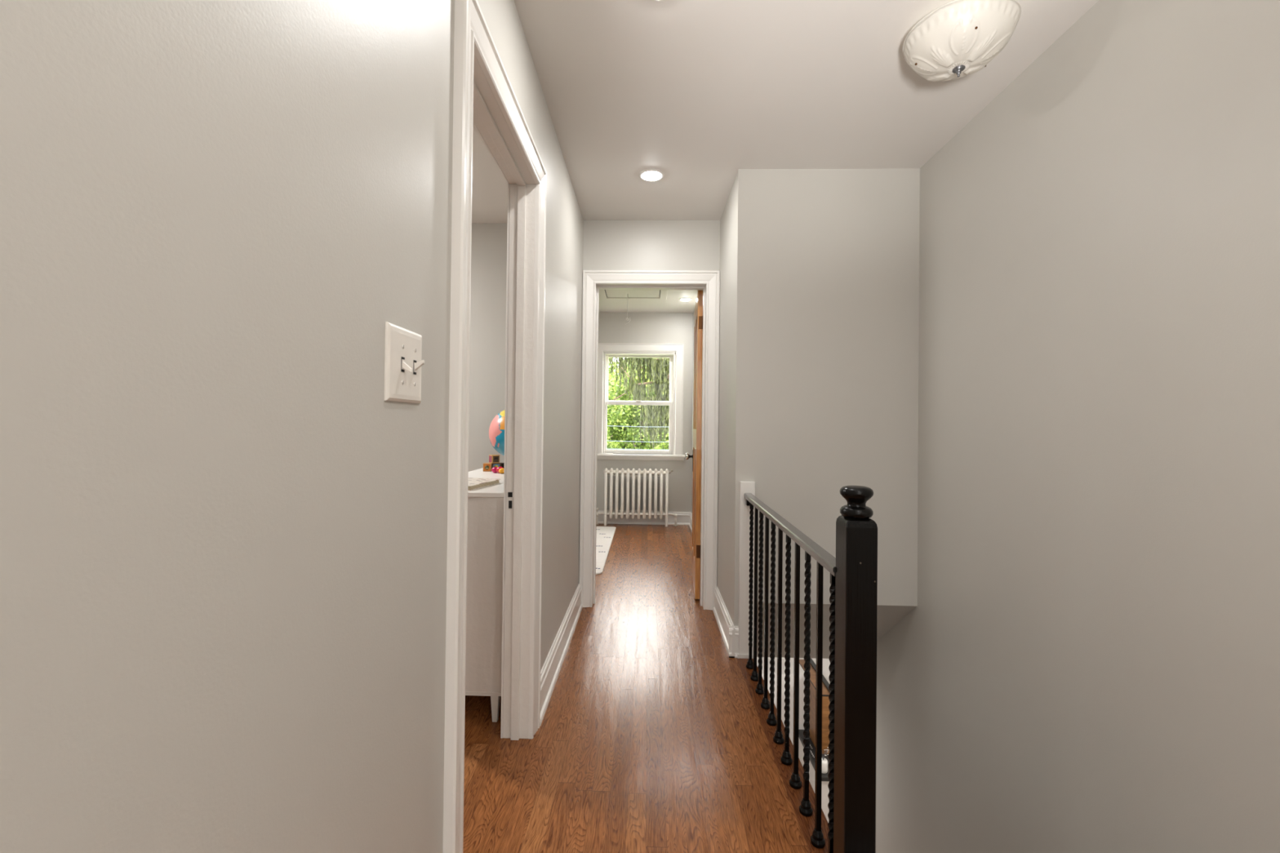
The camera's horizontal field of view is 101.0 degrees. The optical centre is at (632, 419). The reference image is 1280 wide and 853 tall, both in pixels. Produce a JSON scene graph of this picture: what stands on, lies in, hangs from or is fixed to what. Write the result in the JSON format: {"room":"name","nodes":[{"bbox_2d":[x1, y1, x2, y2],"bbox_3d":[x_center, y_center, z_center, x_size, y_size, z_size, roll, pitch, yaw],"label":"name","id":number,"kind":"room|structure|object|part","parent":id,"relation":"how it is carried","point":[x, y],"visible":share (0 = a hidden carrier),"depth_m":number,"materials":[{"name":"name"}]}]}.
{"room":"upstairs hallway","nodes":[
{"label":"upstairs hallway","id":0,"kind":"room"},
{"bbox_2d":[0,0,583,852],"bbox_3d":[-0.458,-0.070,0.385,0.096,2.441,5.943,1,0,2],"label":"wall","id":1,"kind":"structure","parent":0,"point":[224,545],"depth_m":0.54,"materials":[{"name":"grey paint"}]},
{"bbox_2d":[384,321,424,404],"bbox_3d":[-0.383,-0.092,0.908,0.023,0.127,0.128,1,0,2],"label":"light switch","id":2,"kind":"object","parent":1,"relation":"attached to","point":[403,362],"visible":1,"depth_m":0.89,"materials":[{"name":"white plastic"}]},
{"bbox_2d":[442,0,546,852],"bbox_3d":[-0.419,0.105,1.567,0.134,2.113,0.896,1,0,2],"label":"door frame","id":3,"kind":"structure","parent":1,"relation":"in","point":[484,96],"depth_m":1.79,"materials":[{"name":"white paint"}]},
{"bbox_3d":[-0.480,0.104,1.569,0.012,2.113,0.896,1,0,2],"label":"casing","id":4,"kind":"part","parent":3,"relation":"part of","materials":[{"name":"white paint"}]},
{"bbox_2d":[539,583,582,726],"bbox_3d":[-0.343,1.098,2.654,0.027,0.148,1.300,1,0,2],"label":"baseboard","id":5,"kind":"structure","parent":1,"relation":"attached to","point":[549,673],"depth_m":2.46,"materials":[{"name":"white paint"}]},
{"bbox_2d":[468,220,719,471],"bbox_3d":[-1.239,-0.052,3.422,3.722,2.441,0.122,1,0,2],"label":"wall","id":6,"kind":"structure","parent":0,"point":[607,245],"depth_m":3.40,"materials":[{"name":"grey paint"}]},
{"bbox_2d":[578,270,719,609],"bbox_3d":[0.108,0.124,3.381,0.861,2.117,0.172,1,0,2],"label":"door frame","id":7,"kind":"structure","parent":6,"relation":"in","point":[593,281],"depth_m":3.31,"materials":[{"name":"white paint"}]},
{"bbox_3d":[0.110,0.125,3.455,0.861,2.117,0.025,1,0,2],"label":"casing","id":8,"kind":"part","parent":7,"relation":"part of","materials":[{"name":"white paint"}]},
{"bbox_2d":[684,289,702,599],"bbox_3d":[0.462,0.167,3.790,0.153,2.023,0.702,1,-1,5],"label":"wooden door","id":9,"kind":"structure","parent":7,"relation":"attached to","point":[698,313],"depth_m":3.46,"materials":[{"name":"brown wood"}]},
{"bbox_3d":[0.423,0.287,4.079,0.030,0.054,0.054,1,-1,5],"label":"glass knob","id":10,"kind":"part","parent":9,"relation":"part of","materials":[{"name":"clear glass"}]},
{"bbox_3d":[0.463,0.167,3.796,0.033,2.023,0.690,1,-1,5],"label":"door","id":11,"kind":"part","parent":9,"relation":"part of","materials":[{"name":"brown wood"}]},
{"bbox_2d":[462,524,809,852],"bbox_3d":[-0.881,1.326,1.839,4.760,0.335,8.850,1,0,2],"label":"floor","id":12,"kind":"structure","parent":0,"point":[650,738],"depth_m":1.87,"materials":[{"name":"brown wood"}]},
{"bbox_2d":[465,467,503,722],"bbox_3d":[-0.708,0.726,2.580,0.478,0.882,1.110,1,0,2],"label":"dresser","id":13,"kind":"object","parent":12,"relation":"on","point":[485,504],"visible":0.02,"depth_m":2.03,"materials":[{"name":"white paint"}]},
{"bbox_3d":[-0.692,1.057,2.577,0.433,0.014,1.102,1,0,2],"label":"rail","id":14,"kind":"part","parent":13,"relation":"part of","materials":[{"name":"white paint"}]},
{"bbox_2d":[467,477,500,490],"bbox_3d":[-0.717,0.273,2.255,0.217,0.018,0.295,1,-1,12],"label":"changing pad","id":15,"kind":"object","parent":13,"relation":"on","point":[473,483],"visible":0.43,"depth_m":2.24,"materials":[{"name":"white fabric"}]},
{"bbox_2d":[483,462,492,471],"bbox_3d":[-0.800,0.265,2.916,0.045,0.044,0.046,1,0,-4],"label":"block","id":16,"kind":"object","parent":13,"relation":"on","point":[487,467],"visible":0.93,"depth_m":2.90,"materials":[{"name":"brown wood"}]},
{"bbox_2d":[484,464,490,471],"bbox_3d":[-0.798,0.265,2.895,0.035,0.035,0.002,1,0,-4],"label":"print","id":17,"kind":"object","parent":16,"relation":"attached to","point":[486,467],"depth_m":2.89},
{"bbox_2d":[491,466,497,472],"bbox_3d":[-0.733,0.271,2.820,0.041,0.033,0.033,1,0,2],"label":"egg","id":18,"kind":"object","parent":13,"relation":"on","point":[494,468],"visible":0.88,"depth_m":2.81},
{"bbox_3d":[-0.530,1.113,2.037,0.030,0.103,0.030,1,0,2],"label":"leg","id":19,"kind":"part","parent":13,"relation":"part of","materials":[{"name":"white paint"}]},
{"bbox_2d":[488,410,504,455],"bbox_3d":[-0.681,0.107,3.040,0.286,0.364,0.286,1,-1,-27],"label":"globe","id":20,"kind":"object","parent":13,"relation":"on","point":[496,429],"visible":0.2,"depth_m":2.93,"materials":[{"name":"multicoloured plastic"}]},
{"bbox_2d":[492,462,502,467],"bbox_3d":[-0.752,0.266,2.932,0.045,0.044,0.046,1,0,-2],"label":"block","id":21,"kind":"object","parent":13,"relation":"on","point":[495,464],"visible":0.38,"depth_m":2.91,"materials":[{"name":"brown wood"}]},
{"bbox_2d":[488,454,499,463],"bbox_3d":[-0.767,0.220,2.926,0.045,0.044,0.046,1,-1,-40],"label":"block","id":22,"kind":"object","parent":21,"relation":"on","point":[493,459],"visible":1,"depth_m":2.91,"materials":[{"name":"brown wood"}]},
{"bbox_2d":[498,467,504,473],"bbox_3d":[-0.688,0.273,2.784,0.038,0.030,0.030,1,0,2],"label":"egg","id":23,"kind":"object","parent":13,"relation":"on","point":[500,470],"visible":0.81,"depth_m":2.77,"materials":[{"name":"orange plastic"}]},
{"bbox_2d":[595,526,616,574],"bbox_3d":[-0.937,1.179,4.954,1.462,0.011,1.830,1,0,2],"label":"rug","id":24,"kind":"object","parent":12,"relation":"on","point":[604,535],"visible":0.03,"depth_m":4.99,"materials":[{"name":"white fabric"}]},
{"bbox_2d":[595,467,678,527],"bbox_3d":[0.042,0.881,5.986,0.964,0.648,0.132,1,0,2],"label":"radiator","id":25,"kind":"object","parent":12,"relation":"on","point":[606,472],"visible":0.97,"depth_m":5.93,"materials":[{"name":"white metal"}]},
{"bbox_3d":[0.040,1.033,5.957,0.690,0.008,0.008,1,0,2],"label":"tie rod","id":26,"kind":"part","parent":25,"relation":"part of","materials":[{"name":"white paint"}]},
{"bbox_2d":[596,312,693,511],"bbox_3d":[-0.809,-0.023,6.197,3.220,2.441,0.160,1,0,2],"label":"wall","id":27,"kind":"structure","parent":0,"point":[643,327],"depth_m":6.09,"materials":[{"name":"grey paint"}]},
{"bbox_2d":[596,342,684,460],"bbox_3d":[0.090,-0.200,6.144,1.061,1.344,0.215,1,0,2],"label":"window","id":28,"kind":"structure","parent":27,"relation":"attached to","point":[674,352],"depth_m":6.09,"materials":[{"name":"white paint"}]},
{"bbox_3d":[0.082,-0.470,6.206,0.812,0.564,0.032,1,0,2],"label":"sash","id":29,"kind":"part","parent":28,"relation":"part of","materials":[{"name":"white paint"}]},
{"bbox_3d":[0.074,0.100,6.151,0.812,0.613,0.032,1,0,2],"label":"sash","id":30,"kind":"part","parent":28,"relation":"part of","materials":[{"name":"white paint"}]},
{"bbox_3d":[0.082,0.418,6.084,1.061,0.024,0.105,1,0,2],"label":"sill","id":31,"kind":"part","parent":28,"relation":"part of","materials":[{"name":"white paint"}]},
{"bbox_2d":[716,168,759,626],"bbox_3d":[0.579,0.131,2.974,0.103,2.776,0.664,1,0,2],"label":"wall","id":32,"kind":"structure","parent":0,"point":[739,221],"depth_m":2.65,"materials":[{"name":"grey paint"}]},
{"bbox_2d":[712,586,753,658],"bbox_3d":[0.554,1.110,2.940,0.130,0.148,0.676,1,0,2],"label":"baseboard","id":33,"kind":"structure","parent":32,"relation":"attached to","point":[729,633],"depth_m":2.77,"materials":[{"name":"white paint"}]},
{"bbox_2d":[737,481,755,654],"bbox_3d":[0.567,0.746,2.623,0.073,0.870,0.029,1,0,2],"label":"trim","id":34,"kind":"structure","parent":32,"relation":"attached to","point":[744,486],"depth_m":2.61,"materials":[{"name":"white paint"}]},
{"bbox_2d":[471,0,1098,312],"bbox_3d":[-0.833,-1.342,1.812,4.800,0.120,8.950,1,0,2],"label":"ceiling","id":35,"kind":"structure","parent":0,"point":[698,93],"depth_m":2.04,"materials":[{"name":"paint"}]},
{"bbox_2d":[599,289,667,299],"bbox_3d":[-0.011,-1.243,4.696,0.676,0.013,1.461,1,0,2],"label":"ceiling hatch","id":36,"kind":"object","parent":35,"relation":"attached to","point":[603,294],"visible":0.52,"depth_m":5.23,"materials":[{"name":"paint"}]},
{"bbox_2d":[625,307,631,324],"bbox_3d":[-0.045,-1.085,5.213,0.057,0.311,0.024,1,-1,-18],"label":"pull cord","id":37,"kind":"object","parent":36,"relation":"hanging from","point":[627,318],"visible":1,"depth_m":5.21,"materials":[{"name":"white paint"}]},
{"bbox_3d":[-0.011,-1.246,4.696,0.524,0.007,1.317,1,0,2],"label":"panel","id":38,"kind":"part","parent":36,"relation":"part of","materials":[{"name":"paint"}]},
{"bbox_2d":[638,168,664,181],"bbox_3d":[0.099,-1.258,2.730,0.134,0.012,0.134,1,0,2],"label":"recessed light","id":39,"kind":"object","parent":35,"relation":"in","point":[648,175],"visible":1,"depth_m":2.71,"materials":[{"name":"white paint"}]},
{"bbox_2d":[679,297,692,301],"bbox_3d":[0.546,-1.230,5.438,0.134,0.012,0.134,1,0,2],"label":"recessed light","id":40,"kind":"object","parent":35,"relation":"in","point":[681,299],"visible":1,"depth_m":5.42,"materials":[{"name":"white paint"}]},
{"bbox_2d":[902,0,1021,81],"bbox_3d":[1.033,-1.173,1.670,0.318,0.180,0.318,1,-1,-11],"label":"ceiling light","id":41,"kind":"object","parent":35,"relation":"attached to","point":[956,40],"visible":1,"depth_m":1.60,"materials":[{"name":"white glass"}]},
{"bbox_2d":[756,657,830,684],"bbox_3d":[1.453,2.750,4.510,3.900,2.415,2.350,1,0,2],"label":"wall","id":42,"kind":"structure","parent":0,"point":[826,663],"depth_m":5.54,"materials":[{"name":"white paint"}]},
{"bbox_2d":[756,657,804,745],"bbox_3d":[1.217,3.238,5.383,0.988,1.450,0.350,1,0,2],"label":"trim","id":43,"kind":"structure","parent":42,"relation":"attached to","point":[802,678],"depth_m":5.20,"materials":[{"name":"white paint"}]},
{"bbox_2d":[691,168,919,658],"bbox_3d":[1.051,0.148,4.345,0.834,2.776,3.431,1,0,2],"label":"wall","id":44,"kind":"structure","parent":0,"point":[838,286],"depth_m":2.63,"materials":[{"name":"grey paint"}]},
{"bbox_2d":[597,510,692,532],"bbox_3d":[-0.918,1.110,4.786,3.108,0.148,2.645,1,0,2],"label":"baseboard","id":45,"kind":"structure","parent":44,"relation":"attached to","point":[683,517],"depth_m":6.06,"materials":[{"name":"white paint"}]},
{"bbox_2d":[736,657,828,852],"bbox_3d":[0.530,1.341,1.778,0.085,0.336,1.709,1,0,2],"label":"trim","id":46,"kind":"structure","parent":44,"relation":"attached to","point":[806,824],"depth_m":1.77,"materials":[{"name":"brown wood"}]},
{"bbox_2d":[743,485,877,852],"bbox_3d":[0.537,0.680,1.912,0.078,1.030,1.395,1,0,1],"label":"stair railing","id":47,"kind":"object","parent":46,"relation":"on","point":[853,589],"visible":1,"depth_m":1.27,"materials":[{"name":"black metal"}]},
{"bbox_3d":[0.541,0.376,1.952,0.038,0.032,1.322,1,0,3],"label":"handrail","id":48,"kind":"part","parent":47,"relation":"part of","materials":[{"name":"wood"}]},
{"bbox_3d":[0.528,0.710,1.252,0.072,0.958,0.072,1,0,2],"label":"newel post","id":49,"kind":"part","parent":47,"relation":"part of","materials":[{"name":"black paint"}]},
{"bbox_2d":[875,0,1279,852],"bbox_3d":[1.402,1.326,0.448,0.120,5.191,6.200,1,0,2],"label":"wall","id":50,"kind":"structure","parent":0,"point":[1086,660],"depth_m":1.55,"materials":[{"name":"grey paint"}]},
{"bbox_3d":[1.399,3.995,3.125,3.900,0.100,5.400,1,0,2],"label":"floor","id":51,"kind":"structure","parent":0,"visible":0},
{"bbox_2d":[798,729,829,822],"bbox_3d":[2.403,3.516,4.818,1.603,0.910,0.705,1,0,2],"label":"base cabinet","id":52,"kind":"object","parent":51,"relation":"on","point":[824,788],"depth_m":4.68,"materials":[{"name":"white wood"}]},
{"bbox_2d":[803,737,815,762],"bbox_3d":[1.660,3.049,4.867,0.070,0.008,0.360,1,0,2],"label":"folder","id":53,"kind":"object","parent":52,"relation":"on","point":[812,749],"visible":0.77,"depth_m":4.86,"materials":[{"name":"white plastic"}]},
{"bbox_2d":[798,729,829,781],"bbox_3d":[2.408,3.078,4.822,1.603,0.035,0.705,1,0,2],"label":"countertop","id":54,"kind":"structure","parent":52,"relation":"on","point":[824,776],"depth_m":4.73,"materials":[{"name":"grey stone"}]},
{"bbox_2d":[799,657,830,754],"bbox_3d":[1.787,2.781,5.165,0.154,0.552,0.740,1,0,2],"label":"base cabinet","id":55,"kind":"object","parent":52,"relation":"on","point":[825,691],"visible":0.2,"depth_m":4.94,"materials":[{"name":"brown wood"}]},
{"bbox_2d":[822,746,828,773],"bbox_3d":[1.650,2.942,4.565,0.083,0.216,0.082,1,-1,-37],"label":"vase","id":56,"kind":"object","parent":52,"relation":"on","point":[824,762],"visible":0.72,"depth_m":4.54,"materials":[{"name":"white ceramic"}]},
{"bbox_3d":[1.650,2.997,4.567,0.078,0.106,0.078,1,0,2],"label":"pot","id":57,"kind":"part","parent":56,"relation":"part of","materials":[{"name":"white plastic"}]},
{"label":"outside","id":58,"kind":"structure","parent":0,"visible":0},
{"bbox_3d":[0.912,5.151,33.092,60.000,0.200,53.700,1,0,2],"label":"lawn","id":59,"kind":"structure","parent":58,"visible":0},
{"bbox_2d":[606,360,625,449],"bbox_3d":[-1.758,1.240,14.055,3.522,7.252,3.739,1,-1,-38],"label":"leafy tree","id":60,"kind":"object","parent":59,"relation":"on","point":[611,384],"visible":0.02,"depth_m":14.08,"materials":[{"name":"green plant"}]},
{"bbox_2d":[609,357,657,448],"bbox_3d":[1.006,0.642,26.511,6.481,8.720,6.181,1,0,2],"label":"leafy tree","id":61,"kind":"object","parent":59,"relation":"on","point":[627,357],"visible":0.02,"depth_m":24.86,"materials":[{"name":"green plant"}]},
{"bbox_2d":[606,361,668,450],"bbox_3d":[0.602,1.340,18.176,4.536,7.174,4.171,1,-1,7],"label":"leafy tree","id":62,"kind":"object","parent":59,"relation":"on","point":[632,416],"visible":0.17,"depth_m":17.00,"materials":[{"name":"green plant"}]},
{"bbox_2d":[608,357,669,449],"bbox_3d":[0.290,1.400,11.216,3.582,6.909,2.039,1,-1,-11],"label":"tree","id":63,"kind":"object","parent":59,"relation":"on","point":[658,369],"visible":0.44,"depth_m":10.82,"materials":[{"name":"green plant"}]},
{"bbox_2d":[650,427,669,450],"bbox_3d":[2.279,1.459,13.962,3.630,6.899,3.651,1,0,2],"label":"leafy tree","id":64,"kind":"object","parent":59,"relation":"on","point":[662,446],"visible":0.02,"depth_m":14.22,"materials":[{"name":"green plant"}]},
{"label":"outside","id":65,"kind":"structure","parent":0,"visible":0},
{"bbox_2d":[607,425,642,426],"bbox_3d":[0.278,-0.037,9.497,28.000,0.360,0.010,1,0,2],"label":"overhead cable","id":66,"kind":"object","parent":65,"point":[607,425],"visible":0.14,"depth_m":9.50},
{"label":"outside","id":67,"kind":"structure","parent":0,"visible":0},
{"bbox_2d":[608,440,668,442],"bbox_3d":[0.275,0.233,9.494,28.000,0.360,0.010,1,0,2],"label":"overhead cable","id":68,"kind":"object","parent":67,"point":[609,441],"visible":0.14,"depth_m":9.49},
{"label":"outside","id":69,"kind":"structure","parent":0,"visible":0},
{"bbox_2d":[606,448,644,449],"bbox_3d":[0.273,0.373,9.493,28.000,0.360,0.010,1,0,2],"label":"overhead cable","id":70,"kind":"object","parent":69,"point":[606,448],"visible":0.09,"depth_m":9.50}
]}

